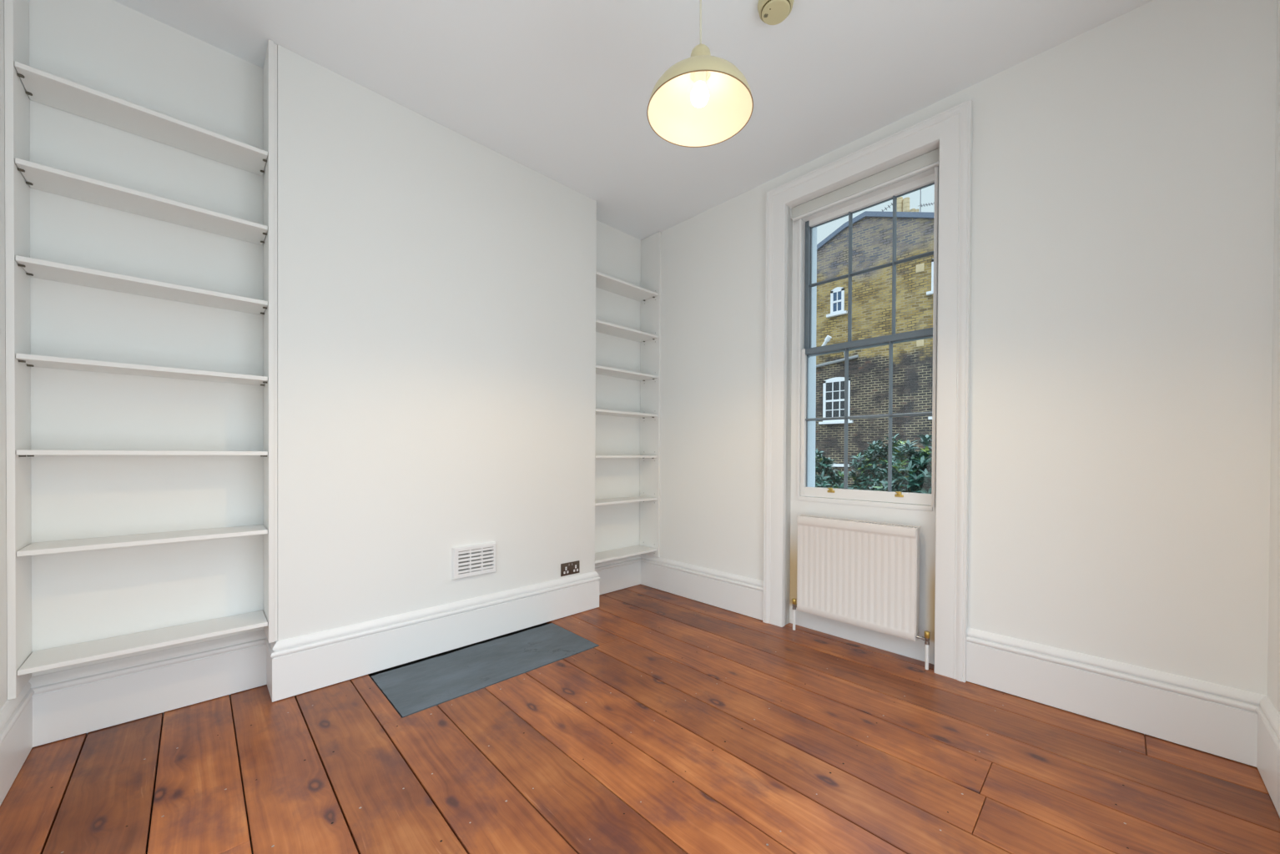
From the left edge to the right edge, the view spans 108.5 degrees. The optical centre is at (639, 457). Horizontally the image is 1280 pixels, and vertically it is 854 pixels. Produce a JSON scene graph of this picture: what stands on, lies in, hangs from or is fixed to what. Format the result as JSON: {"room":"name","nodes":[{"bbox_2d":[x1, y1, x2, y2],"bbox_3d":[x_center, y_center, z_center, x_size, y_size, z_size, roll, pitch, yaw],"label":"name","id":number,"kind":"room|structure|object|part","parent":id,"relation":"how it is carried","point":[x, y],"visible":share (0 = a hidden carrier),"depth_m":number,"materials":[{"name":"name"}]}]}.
{"room":"living room","nodes":[
{"label":"living room","id":0,"kind":"room"},
{"bbox_2d":[0,0,7,710],"bbox_3d":[-1.116,-0.342,0.385,0.200,2.968,3.230,0,1,-44],"label":"wall","id":1,"kind":"structure","parent":0,"point":[3,655],"depth_m":1.45,"materials":[{"name":"white paint"}]},
{"bbox_2d":[0,681,34,806],"bbox_3d":[-1.826,0.906,1.285,0.026,0.244,0.970,0,1,-44],"label":"baseboard","id":2,"kind":"structure","parent":1,"relation":"attached to","point":[16,715],"depth_m":1.47,"materials":[{"name":"white paint"}]},
{"bbox_2d":[4,0,31,700],"bbox_3d":[-2.087,-0.479,1.547,0.018,2.517,0.201,0,1,-44],"label":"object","id":3,"kind":"object","parent":1,"relation":"attached to","point":[16,12],"visible":1,"depth_m":1.50,"materials":[{"name":"white paint"}]},
{"bbox_2d":[14,60,267,176],"bbox_3d":[-1.848,-1.262,1.770,0.638,0.023,0.200,0,1,-44],"label":"shelf","id":4,"kind":"object","parent":3,"relation":"attached to","point":[41,87],"visible":1,"depth_m":1.72,"materials":[{"name":"white paint"}]},
{"bbox_2d":[15,157,267,245],"bbox_3d":[-1.850,-0.954,1.772,0.638,0.023,0.200,0,1,-44],"label":"shelf","id":5,"kind":"object","parent":3,"relation":"attached to","point":[39,177],"visible":1,"depth_m":1.72,"materials":[{"name":"white paint"}]},
{"bbox_2d":[15,255,267,315],"bbox_3d":[-1.851,-0.640,1.774,0.638,0.023,0.200,0,1,-44],"label":"shelf","id":6,"kind":"object","parent":3,"relation":"attached to","point":[35,268],"visible":1,"depth_m":1.71,"materials":[{"name":"white paint"}]},
{"bbox_2d":[15,352,267,386],"bbox_3d":[-1.853,-0.326,1.777,0.638,0.023,0.200,0,1,-44],"label":"shelf","id":7,"kind":"object","parent":3,"relation":"attached to","point":[32,360],"visible":1,"depth_m":1.70,"materials":[{"name":"white paint"}]},
{"bbox_2d":[15,449,267,457],"bbox_3d":[-1.855,-0.013,1.779,0.638,0.023,0.200,0,1,-44],"label":"shelf","id":8,"kind":"object","parent":3,"relation":"attached to","point":[21,453],"visible":1,"depth_m":1.66,"materials":[{"name":"white paint"}]},
{"bbox_2d":[16,524,267,556],"bbox_3d":[-1.856,0.316,1.781,0.638,0.023,0.200,0,1,-44],"label":"shelf","id":9,"kind":"object","parent":3,"relation":"attached to","point":[68,546],"visible":1,"depth_m":1.71,"materials":[{"name":"white paint"}]},
{"bbox_2d":[17,610,267,675],"bbox_3d":[-1.858,0.703,1.784,0.638,0.023,0.200,0,1,-44],"label":"shelf","id":10,"kind":"object","parent":3,"relation":"attached to","point":[57,657],"visible":1,"depth_m":1.73,"materials":[{"name":"white paint"}]},
{"bbox_2d":[29,0,640,735],"bbox_3d":[-1.089,-0.359,2.796,3.589,2.968,0.200,0,1,-44],"label":"wall","id":11,"kind":"structure","parent":0,"point":[111,47],"depth_m":1.84,"materials":[{"name":"white paint"}]},
{"bbox_2d":[28,629,267,747],"bbox_3d":[-1.916,0.902,1.854,0.687,0.244,0.026,0,1,-44],"label":"baseboard","id":12,"kind":"structure","parent":11,"relation":"attached to","point":[78,701],"depth_m":1.81,"materials":[{"name":"white paint"}]},
{"bbox_2d":[594,554,640,595],"bbox_3d":[-0.213,0.899,3.501,0.632,0.244,0.026,0,1,-44],"label":"baseboard","id":13,"kind":"structure","parent":11,"relation":"attached to","point":[622,573],"depth_m":3.54,"materials":[{"name":"white paint"}]},
{"bbox_2d":[277,45,596,641],"bbox_3d":[-0.987,-0.357,2.614,1.710,2.768,0.203,0,1,-44],"label":"wall","id":14,"kind":"structure","parent":0,"point":[436,288],"depth_m":2.33,"materials":[{"name":"white paint"}]},
{"bbox_2d":[262,39,277,643],"bbox_3d":[-1.610,-0.479,2.005,0.030,2.517,0.207,0,1,-44],"label":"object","id":15,"kind":"object","parent":14,"relation":"attached to","point":[269,69],"visible":1,"depth_m":1.94,"materials":[{"name":"white paint"}]},
{"bbox_2d":[265,639,277,700],"bbox_3d":[-1.608,0.902,2.010,0.026,0.244,0.229,0,1,-44],"label":"baseboard","id":16,"kind":"structure","parent":14,"relation":"attached to","point":[269,646],"depth_m":1.98,"materials":[{"name":"white paint"}]},
{"bbox_2d":[270,571,599,702],"bbox_3d":[-0.914,0.902,2.541,1.762,0.244,0.026,0,1,-44],"label":"baseboard","id":17,"kind":"structure","parent":14,"relation":"attached to","point":[305,663],"depth_m":2.32,"materials":[{"name":"white paint"}]},
{"bbox_2d":[451,542,496,579],"bbox_3d":[-0.911,0.570,2.543,0.248,0.172,0.020,0,1,-44],"label":"air vent","id":18,"kind":"object","parent":14,"relation":"in","point":[479,559],"visible":1,"depth_m":2.53,"materials":[{"name":"white plastic"}]},
{"bbox_2d":[560,560,579,576],"bbox_3d":[-0.453,0.724,2.997,0.145,0.081,0.008,0,1,-44],"label":"wall socket","id":19,"kind":"object","parent":14,"relation":"attached to","point":[570,568],"visible":1,"depth_m":2.99,"materials":[{"name":"brown metal"}]},
{"bbox_2d":[113,0,1153,240],"bbox_3d":[0.041,-1.779,1.625,3.589,0.100,3.430,0,1,-44],"label":"ceiling","id":20,"kind":"structure","parent":0,"point":[561,90],"depth_m":2.00,"materials":[{"name":"white paint"}]},
{"bbox_2d":[646,0,753,147],"bbox_3d":[0.189,-1.403,1.450,0.331,0.647,0.331,0,1,-44],"label":"pendant lamp","id":21,"kind":"object","parent":20,"relation":"hanging from","point":[703,99],"visible":1,"depth_m":1.50,"materials":[{"name":"beige metal"}]},
{"bbox_3d":[0.188,-1.141,1.451,0.057,0.063,0.057,0,1,-44],"label":"light bulb","id":22,"kind":"part","parent":21,"relation":"part of","materials":[{"name":"white glass"}]},
{"bbox_3d":[0.188,-1.146,1.451,0.328,0.128,0.328,0,1,-44],"label":"lamp shade","id":23,"kind":"part","parent":21,"relation":"part of","materials":[{"name":"beige ceramic"}]},
{"bbox_2d":[757,0,794,25],"bbox_3d":[0.514,-1.705,1.745,0.134,0.046,0.134,0,1,-44],"label":"smoke detector","id":24,"kind":"object","parent":20,"relation":"attached to","point":[770,12],"visible":1,"depth_m":1.74,"materials":[{"name":"beige plastic"}]},
{"bbox_2d":[0,584,1279,853],"bbox_3d":[-0.068,1.050,1.541,3.438,0.023,3.049,0,1,-44],"label":"floor","id":25,"kind":"structure","parent":0,"point":[691,727],"depth_m":1.54,"materials":[{"name":"brown wood"}]},
{"bbox_2d":[370,623,599,718],"bbox_3d":[-0.748,1.039,2.347,0.999,0.024,0.473,0,1,-44],"label":"hearth slab","id":26,"kind":"object","parent":25,"relation":"on","point":[411,689],"visible":0.98,"depth_m":2.26,"materials":[{"name":"stone"}]},
{"bbox_2d":[809,226,816,497],"bbox_3d":[1.290,-0.464,2.848,0.095,5.400,3.430,0,1,-44],"label":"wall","id":27,"kind":"structure","parent":0,"point":[813,360],"depth_m":3.02,"materials":[{"name":"grey paint"}]},
{"bbox_2d":[789,499,935,665],"bbox_3d":[1.242,0.653,2.607,0.072,0.770,0.806,0,1,-44],"label":"wall","id":28,"kind":"structure","parent":0,"point":[925,520],"depth_m":2.48,"materials":[{"name":"paint"}]},
{"bbox_2d":[791,514,930,670],"bbox_3d":[1.192,0.691,2.532,0.102,0.692,0.721,0,1,-44],"label":"radiator","id":29,"kind":"object","parent":28,"relation":"attached to","point":[864,574],"visible":1,"depth_m":2.47,"materials":[{"name":"white metal"}]},
{"bbox_3d":[1.154,0.635,2.513,0.021,0.560,0.626,0,1,-44],"label":"panel","id":30,"kind":"part","parent":29,"relation":"part of","materials":[{"name":"white metal"}]},
{"bbox_2d":[796,514,920,530],"bbox_3d":[1.172,0.352,2.526,0.056,0.014,0.632,0,1,-44],"label":"grille","id":31,"kind":"object","parent":29,"relation":"attached to","point":[807,518],"depth_m":2.50,"materials":[{"name":"white metal"}]},
{"bbox_2d":[660,0,1277,735],"bbox_3d":[1.103,-0.347,2.669,0.183,2.968,3.030,0,1,-44],"label":"wall","id":32,"kind":"structure","parent":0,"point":[1122,219],"depth_m":1.90,"materials":[{"name":"white paint"}]},
{"bbox_2d":[639,231,661,557],"bbox_3d":[0.080,-0.483,3.636,0.018,2.517,0.211,0,1,-44],"label":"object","id":33,"kind":"object","parent":32,"relation":"attached to","point":[651,246],"visible":0.84,"depth_m":3.62,"materials":[{"name":"white paint"}]},
{"bbox_2d":[594,545,656,564],"bbox_3d":[-0.157,0.721,3.430,0.614,0.023,0.200,0,1,-44],"label":"shelf","id":34,"kind":"object","parent":33,"relation":"attached to","point":[607,556],"visible":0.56,"depth_m":3.42,"materials":[{"name":"white paint"}]},
{"bbox_2d":[594,496,657,505],"bbox_3d":[-0.155,0.326,3.427,0.614,0.023,0.200,0,1,-44],"label":"shelf","id":35,"kind":"object","parent":33,"relation":"attached to","point":[633,499],"visible":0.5,"depth_m":3.38,"materials":[{"name":"white paint"}]},
{"bbox_2d":[594,455,657,458],"bbox_3d":[-0.154,-0.002,3.425,0.614,0.023,0.200,0,1,-44],"label":"shelf","id":36,"kind":"object","parent":33,"relation":"attached to","point":[596,456],"visible":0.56,"depth_m":3.34,"materials":[{"name":"white paint"}]},
{"bbox_2d":[595,365,657,381],"bbox_3d":[-0.150,-0.618,3.421,0.614,0.023,0.200,0,1,-44],"label":"shelf","id":37,"kind":"object","parent":33,"relation":"attached to","point":[602,370],"visible":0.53,"depth_m":3.39,"materials":[{"name":"white paint"}]},
{"bbox_2d":[595,408,657,418],"bbox_3d":[-0.152,-0.320,3.423,0.614,0.023,0.200,0,1,-44],"label":"shelf","id":38,"kind":"object","parent":33,"relation":"attached to","point":[603,412],"visible":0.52,"depth_m":3.40,"materials":[{"name":"white paint"}]},
{"bbox_2d":[595,272,658,302],"bbox_3d":[-0.147,-1.254,3.416,0.614,0.023,0.200,0,1,-44],"label":"shelf","id":39,"kind":"object","parent":33,"relation":"attached to","point":[604,282],"visible":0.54,"depth_m":3.42,"materials":[{"name":"white paint"}]},
{"bbox_2d":[595,319,658,342],"bbox_3d":[-0.149,-0.927,3.418,0.614,0.023,0.200,0,1,-44],"label":"shelf","id":40,"kind":"object","parent":33,"relation":"attached to","point":[602,327],"visible":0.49,"depth_m":3.40,"materials":[{"name":"white paint"}]},
{"bbox_2d":[640,554,763,620],"bbox_3d":[0.390,0.903,3.313,0.026,0.244,1.135,0,1,-44],"label":"baseboard","id":41,"kind":"structure","parent":32,"relation":"attached to","point":[735,593],"depth_m":3.23,"materials":[{"name":"white paint"}]},
{"bbox_2d":[790,166,938,511],"bbox_3d":[1.365,-0.622,2.679,0.371,1.880,0.906,0,1,-44],"label":"window","id":42,"kind":"structure","parent":32,"relation":"attached to","point":[802,350],"depth_m":2.66,"materials":[{"name":"white paint"}]},
{"bbox_3d":[1.251,-0.209,2.588,0.038,0.900,0.718,0,1,-44],"label":"sash","id":43,"kind":"part","parent":42,"relation":"part of","materials":[{"name":"white paint"}]},
{"bbox_3d":[1.284,-1.044,2.610,0.037,0.844,0.718,0,1,-44],"label":"sash","id":44,"kind":"part","parent":42,"relation":"part of","materials":[{"name":"white paint"}]},
{"bbox_2d":[790,148,939,221],"bbox_3d":[1.213,-1.490,2.555,0.032,0.081,0.803,0,1,-44],"label":"roller blind","id":45,"kind":"object","parent":32,"relation":"attached to","point":[929,160],"visible":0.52,"depth_m":2.51,"materials":[{"name":"white fabric"}]},
{"bbox_2d":[966,627,1265,767],"bbox_3d":[1.810,0.921,1.844,0.026,0.244,0.839,0,1,-44],"label":"baseboard","id":46,"kind":"structure","parent":32,"relation":"attached to","point":[1212,718],"depth_m":1.78,"materials":[{"name":"white paint"}]},
{"bbox_2d":[1267,0,1279,715],"bbox_3d":[1.227,-0.331,0.543,3.389,2.968,0.200,0,1,-44],"label":"wall","id":47,"kind":"structure","parent":0,"point":[1273,653],"depth_m":1.50,"materials":[{"name":"white paint"}]},
{"bbox_2d":[1255,695,1279,817],"bbox_3d":[1.787,0.925,1.257,0.875,0.244,0.026,0,1,-44],"label":"baseboard","id":48,"kind":"structure","parent":47,"relation":"attached to","point":[1268,718],"depth_m":1.44,"materials":[{"name":"white paint"}]},
{"label":"outside","id":49,"kind":"structure","parent":0,"visible":0},
{"bbox_3d":[19.147,2.192,25.491,57.040,0.050,50.000,0,1,-44],"label":"ground","id":50,"kind":"structure","parent":49,"visible":0},
{"bbox_2d":[815,448,853,499],"bbox_3d":[2.190,1.054,5.931,1.190,2.333,1.231,0,0,-17],"label":"shrub","id":51,"kind":"object","parent":50,"relation":"on","point":[828,481],"visible":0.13,"depth_m":5.75,"materials":[{"name":"green plant"}]},
{"bbox_2d":[815,189,934,488],"bbox_3d":[10.786,-3.413,18.037,7.409,11.180,13.000,0,1,-44],"label":"brick house","id":52,"kind":"structure","parent":50,"relation":"on","point":[872,242],"depth_m":15.99,"materials":[{"name":"brown brick"}]},
{"bbox_3d":[7.231,-2.099,16.966,0.019,1.390,0.780,0,1,-44],"label":"pane","id":53,"kind":"part","parent":52,"relation":"part of","materials":[{"name":"grey glass"}]},
{"bbox_3d":[7.188,-1.279,16.935,0.120,0.090,1.220,0,1,-44],"label":"sill","id":54,"kind":"part","parent":52,"relation":"part of","materials":[{"name":"white stone"}]},
{"bbox_3d":[7.215,-5.248,16.899,0.120,0.090,0.740,0,1,-44],"label":"sill","id":55,"kind":"part","parent":52,"relation":"part of","materials":[{"name":"white stone"}]},
{"bbox_3d":[7.256,-5.733,16.933,0.019,0.720,0.300,0,1,-44],"label":"pane","id":56,"kind":"part","parent":52,"relation":"part of","materials":[{"name":"blue"}]},
{"bbox_2d":[897,196,902,211],"bbox_3d":[8.795,-8.386,15.634,0.210,0.800,0.210,0,1,-44],"label":"chimney pot","id":57,"kind":"object","parent":52,"relation":"on","point":[899,200],"depth_m":15.54,"materials":[{"name":"beige ceramic"}]},
{"bbox_2d":[902,197,909,211],"bbox_3d":[8.944,-8.335,15.480,0.210,0.700,0.210,0,1,-44],"label":"chimney pot","id":58,"kind":"object","parent":52,"relation":"on","point":[906,200],"depth_m":15.40,"materials":[{"name":"beige ceramic"}]},
{"bbox_3d":[9.645,-5.258,14.386,0.120,0.090,1.210,0,1,-44],"label":"sill","id":59,"kind":"part","parent":52,"relation":"part of","materials":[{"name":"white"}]},
{"bbox_2d":[847,433,922,503],"bbox_3d":[3.476,0.946,6.469,1.156,2.553,1.169,0,0,7],"label":"shrub","id":60,"kind":"object","parent":50,"relation":"on","point":[862,480],"visible":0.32,"depth_m":6.38,"materials":[{"name":"green plant"}]},
{"bbox_2d":[865,434,932,505],"bbox_3d":[3.048,0.991,5.045,1.241,2.480,1.094,0,1,-44],"label":"shrub","id":61,"kind":"object","parent":50,"relation":"on","point":[914,478],"visible":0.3,"depth_m":4.89,"materials":[{"name":"green plant"}]}
]}

